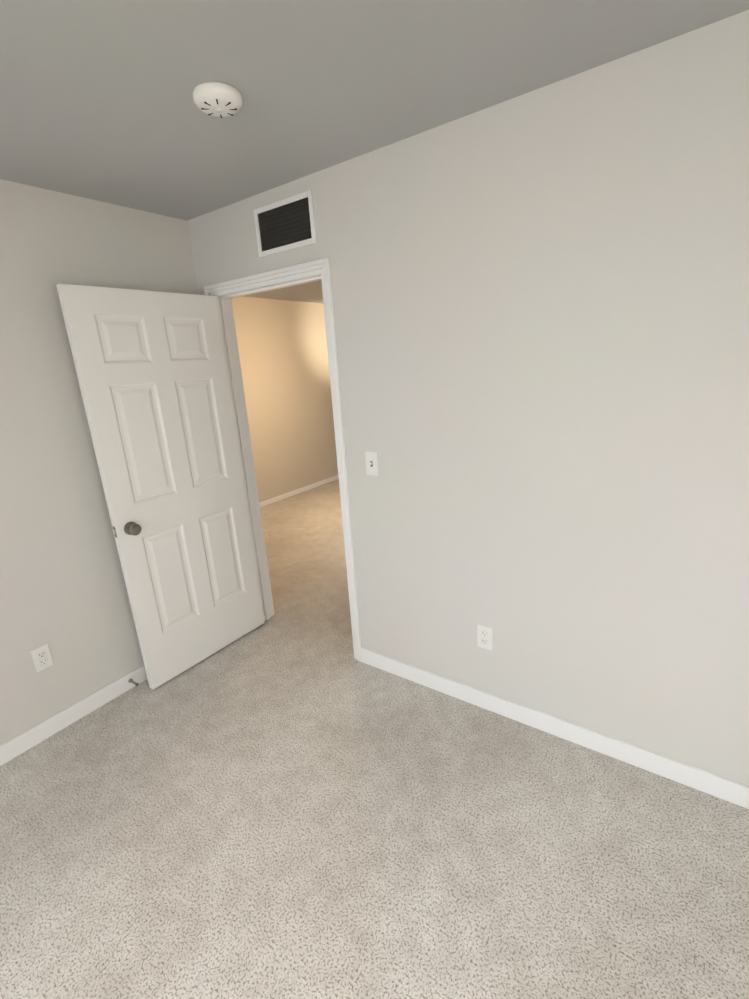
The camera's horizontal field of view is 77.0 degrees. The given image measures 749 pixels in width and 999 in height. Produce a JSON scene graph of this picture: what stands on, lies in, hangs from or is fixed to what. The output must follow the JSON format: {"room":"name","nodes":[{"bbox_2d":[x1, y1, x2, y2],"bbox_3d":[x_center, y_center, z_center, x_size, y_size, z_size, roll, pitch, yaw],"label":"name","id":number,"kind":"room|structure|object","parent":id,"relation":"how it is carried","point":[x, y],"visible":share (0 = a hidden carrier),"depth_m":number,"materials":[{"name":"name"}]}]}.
{"room":"empty bedroom","nodes":[
{"label":"empty bedroom","id":0,"kind":"room"},
{"bbox_2d":[0,179,198,744],"bbox_3d":[-2.270,0.232,1.202,0.120,2.440,4.470,8,20,34],"label":"wall","id":1,"kind":"structure","parent":0,"point":[64,594],"depth_m":2.18,"materials":[{"name":"grey paint"}]},
{"bbox_2d":[30,644,53,671],"bbox_3d":[-1.564,0.747,2.215,0.009,0.116,0.072,8,20,34],"label":"electrical outlet","id":2,"kind":"object","parent":1,"relation":"attached to","point":[42,658],"visible":1,"depth_m":2.21,"materials":[{"name":"white plastic"}]},
{"bbox_2d":[0,665,146,765],"bbox_3d":[-2.106,1.350,1.539,0.016,0.090,4.350,8,20,34],"label":"baseboard","id":3,"kind":"structure","parent":1,"relation":"attached to","point":[28,739],"depth_m":2.33,"materials":[{"name":"white wood"}]},
{"bbox_2d":[128,679,138,685],"bbox_3d":[-1.308,0.996,2.556,0.072,0.022,0.022,8,20,34],"label":"stopper","id":4,"kind":"object","parent":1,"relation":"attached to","point":[133,682],"depth_m":2.56,"materials":[{"name":"silver metal"}]},
{"bbox_2d":[231,296,337,502],"bbox_3d":[-0.851,-1.404,6.493,0.120,2.440,6.000,8,20,34],"label":"wall","id":5,"kind":"structure","parent":0,"point":[283,353],"depth_m":5.98,"materials":[{"name":"beige paint"}]},
{"bbox_2d":[259,475,338,506],"bbox_3d":[-0.755,-0.240,6.741,0.013,0.060,5.880,8,20,34],"label":"baseboard","id":6,"kind":"structure","parent":5,"relation":"attached to","point":[283,496],"depth_m":6.34,"materials":[{"name":"white wood"}]},
{"bbox_2d":[0,479,748,998],"bbox_3d":[0.486,0.766,3.297,6.390,0.100,10.590,8,20,34],"label":"floor","id":7,"kind":"structure","parent":0,"point":[292,797],"depth_m":1.66,"materials":[{"name":"carpet"}]},
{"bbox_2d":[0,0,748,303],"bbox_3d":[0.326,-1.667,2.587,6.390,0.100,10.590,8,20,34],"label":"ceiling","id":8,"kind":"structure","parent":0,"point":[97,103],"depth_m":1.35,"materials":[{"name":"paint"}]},
{"bbox_2d":[192,82,242,117],"bbox_3d":[-0.474,-1.203,1.427,0.144,0.041,0.144,8,20,34],"label":"smoke detector","id":9,"kind":"object","parent":8,"relation":"attached to","point":[220,99],"visible":1,"depth_m":1.39,"materials":[{"name":"white plastic"}]},
{"bbox_2d":[187,10,748,785],"bbox_3d":[-0.030,-0.248,2.347,6.390,2.440,0.120,8,20,34],"label":"wall","id":10,"kind":"structure","parent":0,"point":[541,308],"depth_m":1.73,"materials":[{"name":"grey paint"},{"name":"beige paint"}]},
{"bbox_2d":[56,284,264,689],"bbox_3d":[-1.045,-0.044,2.575,0.162,2.025,0.805,8,20,36],"label":"hall door","id":11,"kind":"structure","parent":10,"relation":"in","point":[151,367],"depth_m":2.49,"materials":[{"name":"painted wood"},{"name":"white paint"},{"name":"nickel"}]},
{"bbox_2d":[203,258,360,661],"bbox_3d":[-0.472,-0.146,2.706,0.906,2.098,0.152,8,20,34],"label":"door frame","id":12,"kind":"structure","parent":10,"relation":"attached to","point":[225,292],"depth_m":2.56,"materials":[{"name":"white wood"}]},
{"bbox_2d":[253,190,315,256],"bbox_3d":[-0.425,-1.282,2.202,0.376,0.209,0.010,8,20,34],"label":"air vent","id":13,"kind":"object","parent":10,"relation":"in","point":[286,224],"visible":1,"depth_m":2.19,"materials":[{"name":"white"}]},
{"bbox_2d":[365,452,378,475],"bbox_3d":[-0.016,-0.172,2.273,0.072,0.116,0.019,8,20,34],"label":"light switch","id":14,"kind":"object","parent":10,"relation":"attached to","point":[371,458],"visible":1,"depth_m":2.27,"materials":[{"name":"white plastic"}]},
{"bbox_2d":[477,624,491,649],"bbox_3d":[0.508,0.636,2.169,0.072,0.116,0.009,8,20,34],"label":"electrical outlet","id":15,"kind":"object","parent":10,"relation":"attached to","point":[484,636],"visible":1,"depth_m":2.17,"materials":[{"name":"white plastic"}]},
{"bbox_2d":[360,648,748,808],"bbox_3d":[0.758,0.997,2.105,2.036,0.090,0.013,8,20,34],"label":"baseboard","id":16,"kind":"structure","parent":10,"relation":"attached to","point":[698,779],"depth_m":2.02,"materials":[{"name":"white wood"}]}
]}

